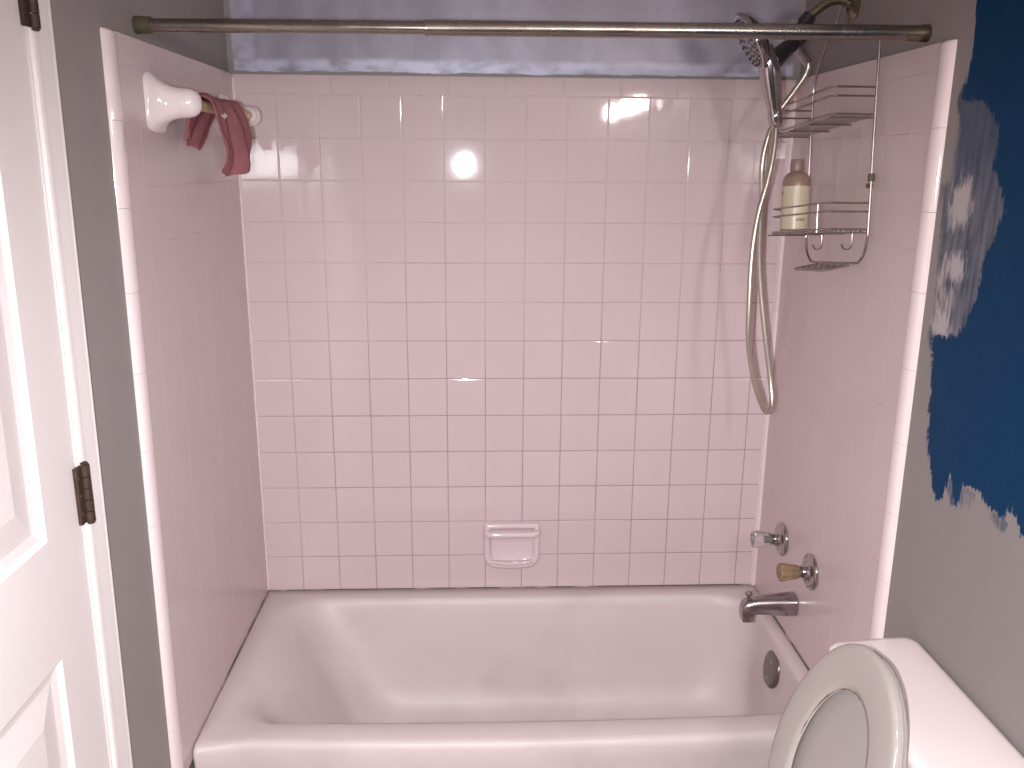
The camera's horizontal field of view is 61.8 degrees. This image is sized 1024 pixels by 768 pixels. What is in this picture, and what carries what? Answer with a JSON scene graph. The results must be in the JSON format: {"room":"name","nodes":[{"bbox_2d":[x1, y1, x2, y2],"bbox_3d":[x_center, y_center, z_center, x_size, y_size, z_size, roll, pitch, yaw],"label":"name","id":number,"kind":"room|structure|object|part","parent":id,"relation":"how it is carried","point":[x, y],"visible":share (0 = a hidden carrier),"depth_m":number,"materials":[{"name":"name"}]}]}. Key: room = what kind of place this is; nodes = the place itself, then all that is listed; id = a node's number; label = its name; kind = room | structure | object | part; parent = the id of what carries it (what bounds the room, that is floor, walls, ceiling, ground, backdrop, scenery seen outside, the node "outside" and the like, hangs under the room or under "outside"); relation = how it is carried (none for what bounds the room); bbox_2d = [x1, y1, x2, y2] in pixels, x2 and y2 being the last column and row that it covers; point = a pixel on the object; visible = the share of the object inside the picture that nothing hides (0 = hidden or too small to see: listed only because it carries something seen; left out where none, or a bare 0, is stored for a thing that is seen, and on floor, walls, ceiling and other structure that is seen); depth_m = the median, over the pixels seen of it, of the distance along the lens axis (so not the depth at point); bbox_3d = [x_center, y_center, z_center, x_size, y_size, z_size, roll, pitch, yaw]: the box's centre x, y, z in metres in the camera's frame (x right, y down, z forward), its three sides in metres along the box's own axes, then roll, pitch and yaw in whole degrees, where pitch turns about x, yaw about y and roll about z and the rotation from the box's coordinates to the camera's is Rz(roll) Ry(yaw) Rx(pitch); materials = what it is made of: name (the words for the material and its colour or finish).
{"room":"bathroom","nodes":[
{"label":"bathroom","id":0,"kind":"room"},
{"bbox_2d":[50,0,227,767],"bbox_3d":[-0.730,0.209,0.901,0.098,2.440,3.062,0,14,-2],"label":"wall","id":1,"kind":"structure","parent":0,"point":[77,24],"depth_m":1.52,"materials":[{"name":"grey paint"}]},
{"bbox_2d":[0,0,109,767],"bbox_3d":[-0.693,0.377,1.038,0.052,2.024,0.827,0,14,-2],"label":"door","id":2,"kind":"structure","parent":1,"relation":"in","point":[52,715],"depth_m":1.24,"materials":[{"name":"white paint"}]},
{"bbox_2d":[24,0,132,767],"bbox_3d":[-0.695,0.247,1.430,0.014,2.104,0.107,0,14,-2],"label":"trim","id":3,"kind":"structure","parent":1,"relation":"attached to","point":[42,44],"depth_m":1.35,"materials":[{"name":"white paint"}]},
{"bbox_2d":[100,27,183,767],"bbox_3d":[-0.705,0.297,1.694,0.014,1.873,0.081,0,14,-2],"label":"trim","id":4,"kind":"structure","parent":1,"relation":"attached to","point":[108,36],"depth_m":1.61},
{"bbox_2d":[114,31,267,767],"bbox_3d":[-0.721,0.201,2.068,0.012,1.872,0.777,0,14,-2],"label":"wall tile","id":5,"kind":"structure","parent":1,"relation":"attached to","point":[187,218],"depth_m":1.93,"materials":[{"name":"tile"}]},
{"bbox_2d":[143,71,260,132],"bbox_3d":[-0.665,-0.610,1.905,0.091,0.112,0.574,0,14,-2],"label":"towel bar","id":6,"kind":"object","parent":5,"relation":"attached to","point":[165,103],"visible":0.82,"depth_m":1.66,"materials":[{"name":"ceramic"}]},
{"bbox_3d":[-0.656,-0.552,1.678,0.091,0.112,0.105,0,14,-2],"label":"post","id":7,"kind":"part","parent":6,"relation":"part of","materials":[{"name":"ceramic"}]},
{"bbox_2d":[184,92,251,175],"bbox_3d":[-0.640,-0.539,1.858,0.116,0.168,0.236,0,14,-2],"label":"washcloth","id":8,"kind":"object","parent":6,"relation":"on","point":[233,124],"visible":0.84,"depth_m":1.86,"materials":[{"name":"fabric"}]},
{"bbox_3d":[-0.645,-0.612,1.912,0.023,0.023,0.413,0,14,-2],"label":"rod","id":9,"kind":"part","parent":6,"relation":"part of","materials":[{"name":"brown wood"}]},
{"bbox_3d":[-0.674,-0.670,2.138,0.091,0.100,0.094,0,14,-2],"label":"post","id":10,"kind":"part","parent":6,"relation":"part of","materials":[{"name":"ceramic"}]},
{"bbox_2d":[232,77,269,589],"bbox_3d":[-0.728,-0.087,2.394,0.008,1.459,0.007,0,14,-2],"label":"trim","id":11,"kind":"structure","parent":1,"relation":"attached to","point":[233,85],"depth_m":2.40,"materials":[{"name":"plastic"}]},
{"bbox_2d":[132,16,931,42],"bbox_3d":[0.041,-0.673,1.623,1.504,0.035,0.032,0,14,-1],"label":"shower curtain rod","id":12,"kind":"object","parent":1,"relation":"attached to","point":[140,24],"visible":1,"depth_m":1.61,"materials":[{"name":"silver metal"}]},
{"bbox_2d":[223,0,805,592],"bbox_3d":[0.009,-0.190,2.466,1.700,2.440,0.108,0,14,-2],"label":"wall","id":13,"kind":"structure","parent":0,"point":[247,53],"depth_m":2.23,"materials":[{"name":"grey paint"}]},
{"bbox_2d":[232,74,795,592],"bbox_3d":[0.010,-0.078,2.433,1.480,1.502,0.012,0,14,-2],"label":"wall tile","id":14,"kind":"structure","parent":13,"relation":"attached to","point":[475,302],"depth_m":2.40,"materials":[{"name":"tile"}]},
{"bbox_2d":[483,522,540,568],"bbox_3d":[0.000,0.489,2.554,0.175,0.150,0.036,0,14,-2],"label":"soap dish","id":15,"kind":"object","parent":14,"relation":"attached to","point":[507,545],"visible":1,"depth_m":2.56,"materials":[{"name":"pink ceramic"}]},
{"bbox_2d":[220,584,808,689],"bbox_3d":[0.019,0.707,2.268,1.481,0.004,0.700,0,14,-2],"label":"trim","id":16,"kind":"structure","parent":13,"relation":"attached to","point":[695,584],"depth_m":2.59,"materials":[{"name":"plastic"}]},
{"bbox_2d":[800,0,1023,756],"bbox_3d":[0.871,0.204,0.965,0.098,2.440,3.062,0,14,-2],"label":"wall","id":17,"kind":"structure","parent":0,"point":[956,589],"depth_m":1.49,"materials":[{"name":"grey paint"}]},
{"bbox_2d":[750,83,796,584],"bbox_3d":[0.748,-0.091,2.451,0.021,1.459,0.018,0,14,-2],"label":"trim","id":18,"kind":"structure","parent":17,"relation":"attached to","point":[792,106],"depth_m":2.44,"materials":[{"name":"plastic"}]},
{"bbox_2d":[797,0,859,23],"bbox_3d":[0.702,-0.839,1.940,0.146,0.053,0.066,-2,15,-10],"label":"shower arm","id":19,"kind":"object","parent":17,"relation":"attached to","point":[853,6],"depth_m":1.94,"materials":[{"name":"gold metal"}]},
{"bbox_2d":[774,40,811,67],"bbox_3d":[0.625,-0.748,1.950,0.092,0.058,0.066,-2,15,-10],"label":"holder","id":20,"kind":"object","parent":19,"relation":"attached to","point":[785,50],"depth_m":1.93,"materials":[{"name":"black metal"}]},
{"bbox_2d":[734,12,782,127],"bbox_3d":[0.541,-0.704,1.926,0.105,0.242,0.153,13,19,40],"label":"shower","id":21,"kind":"object","parent":20,"relation":"attached to","point":[762,54],"visible":0.73,"depth_m":1.92,"materials":[{"name":"silver metal"}]},
{"bbox_3d":[0.586,-0.687,1.940,0.077,0.158,0.045,-8,17,-30],"label":"handle","id":22,"kind":"part","parent":21,"relation":"part of","materials":[{"name":"silver metal"}]},
{"bbox_2d":[745,62,810,414],"bbox_3d":[0.616,-0.325,2.028,0.095,0.831,0.122,7,16,25],"label":"shower hose","id":23,"kind":"object","parent":20,"relation":"attached to","point":[764,182],"visible":0.95,"depth_m":2.03,"materials":[{"name":"metal"}]},
{"bbox_2d":[768,2,880,271],"bbox_3d":[0.702,-0.557,1.942,0.123,0.607,0.350,0,14,-2],"label":"shower caddy","id":24,"kind":"object","parent":19,"relation":"hanging from","point":[823,125],"visible":0.85,"depth_m":1.89,"materials":[{"name":"metal"}]},
{"bbox_2d":[780,159,810,231],"bbox_3d":[0.686,-0.454,2.067,0.068,0.176,0.076,0,14,-2],"label":"shampoo bottle","id":25,"kind":"object","parent":24,"relation":"in","point":[795,190],"visible":0.88,"depth_m":2.05,"materials":[{"name":"brown plastic"}]},
{"bbox_2d":[787,190,805,206],"bbox_3d":[0.680,-0.443,2.041,0.043,0.039,0.011,3,15,10],"label":"print","id":26,"kind":"object","parent":25,"relation":"attached to","point":[794,197],"depth_m":2.04},
{"bbox_2d":[768,202,868,235],"bbox_3d":[0.697,-0.378,1.974,0.099,0.096,0.319,-1,15,-5],"label":"shelf","id":27,"kind":"object","parent":24,"relation":"attached to","point":[816,231],"depth_m":1.85,"materials":[{"name":"metal"}]},
{"bbox_2d":[794,263,849,271],"bbox_3d":[0.716,-0.273,1.992,0.065,0.032,0.166,-1,15,-5],"label":"soap tray","id":28,"kind":"object","parent":24,"relation":"on","point":[818,267],"depth_m":1.97,"materials":[{"name":"metal"}]},
{"bbox_2d":[778,85,875,137],"bbox_3d":[0.697,-0.612,1.937,0.099,0.096,0.319,-1,15,-5],"label":"shelf","id":29,"kind":"object","parent":24,"relation":"attached to","point":[823,125],"depth_m":1.88,"materials":[{"name":"metal"}]},
{"bbox_3d":[0.754,-0.563,1.944,0.019,0.595,0.347,-1,15,-5],"label":"frame","id":30,"kind":"part","parent":24,"relation":"part of","materials":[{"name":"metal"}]},
{"bbox_3d":[0.721,-0.851,1.946,0.118,0.061,0.020,0,14,-2],"label":"arm","id":31,"kind":"part","parent":19,"relation":"part of","materials":[{"name":"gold metal"}]},
{"bbox_2d":[754,42,942,670],"bbox_3d":[0.769,0.193,2.141,0.012,1.872,0.749,0,14,-2],"label":"wall tile","id":32,"kind":"structure","parent":17,"relation":"attached to","point":[840,334],"depth_m":1.98,"materials":[{"name":"tile"}]},
{"bbox_2d":[739,591,798,622],"bbox_3d":[0.685,0.594,2.292,0.146,0.084,0.061,0,14,-2],"label":"tub spout","id":33,"kind":"object","parent":32,"relation":"attached to","point":[781,603],"visible":1,"depth_m":2.27,"materials":[{"name":"silver metal"}]},
{"bbox_3d":[0.630,0.567,2.283,0.019,0.028,0.019,0,14,-2],"label":"diverter knob","id":34,"kind":"part","parent":33,"relation":"part of","materials":[{"name":"silver metal"}]},
{"bbox_2d":[750,522,788,555],"bbox_3d":[0.711,0.432,2.380,0.086,0.093,0.093,0,14,-2],"label":"handle","id":35,"kind":"object","parent":32,"relation":"attached to","point":[778,538],"visible":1,"depth_m":2.36,"materials":[{"name":"silver metal"}]},
{"bbox_3d":[0.695,0.432,2.380,0.054,0.045,0.047,0,14,-2],"label":"knob","id":36,"kind":"part","parent":35,"relation":"part of","materials":[{"name":"clear plastic"}]},
{"bbox_2d":[776,553,818,590],"bbox_3d":[0.720,0.478,2.174,0.086,0.093,0.093,0,14,-2],"label":"handle","id":37,"kind":"object","parent":32,"relation":"attached to","point":[808,571],"visible":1,"depth_m":2.16,"materials":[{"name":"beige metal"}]},
{"bbox_3d":[0.704,0.478,2.173,0.054,0.045,0.047,0,14,-2],"label":"knob","id":38,"kind":"part","parent":37,"relation":"part of","materials":[{"name":"plastic"}]},
{"bbox_2d":[869,39,956,638],"bbox_3d":[0.783,0.287,1.773,0.014,1.873,0.052,0,14,-2],"label":"trim","id":39,"kind":"structure","parent":17,"relation":"attached to","point":[947,53],"depth_m":1.67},
{"bbox_3d":[0.062,1.435,1.254,1.780,0.100,3.270,0,14,-2],"label":"floor","id":40,"kind":"structure","parent":0,"visible":0},
{"bbox_2d":[193,586,807,767],"bbox_3d":[0.018,0.905,2.308,1.478,0.400,0.719,0,14,-2],"label":"bathtub","id":41,"kind":"object","parent":40,"relation":"on","point":[671,676],"visible":0.89,"depth_m":2.53,"materials":[{"name":"ceramic"}]},
{"bbox_3d":[0.707,0.779,2.328,0.026,0.092,0.096,0,14,-2],"label":"overflow plate","id":42,"kind":"part","parent":41,"relation":"part of","materials":[{"name":"silver metal"}]},
{"bbox_2d":[768,637,1023,767],"bbox_3d":[0.419,0.878,1.523,0.760,0.850,0.479,0,14,-2],"label":"toilet","id":43,"kind":"object","parent":40,"relation":"on","point":[882,702],"visible":1,"depth_m":1.47,"materials":[{"name":"ceramic"}]},
{"bbox_3d":[0.554,0.668,1.492,0.149,0.425,0.360,0,14,-2],"label":"seat","id":44,"kind":"part","parent":43,"relation":"part of","materials":[{"name":"plastic"}]},
{"bbox_3d":[0.568,0.671,1.494,0.138,0.416,0.354,0,14,-2],"label":"lid","id":45,"kind":"part","parent":43,"relation":"part of","materials":[{"name":"plastic"}]}
]}

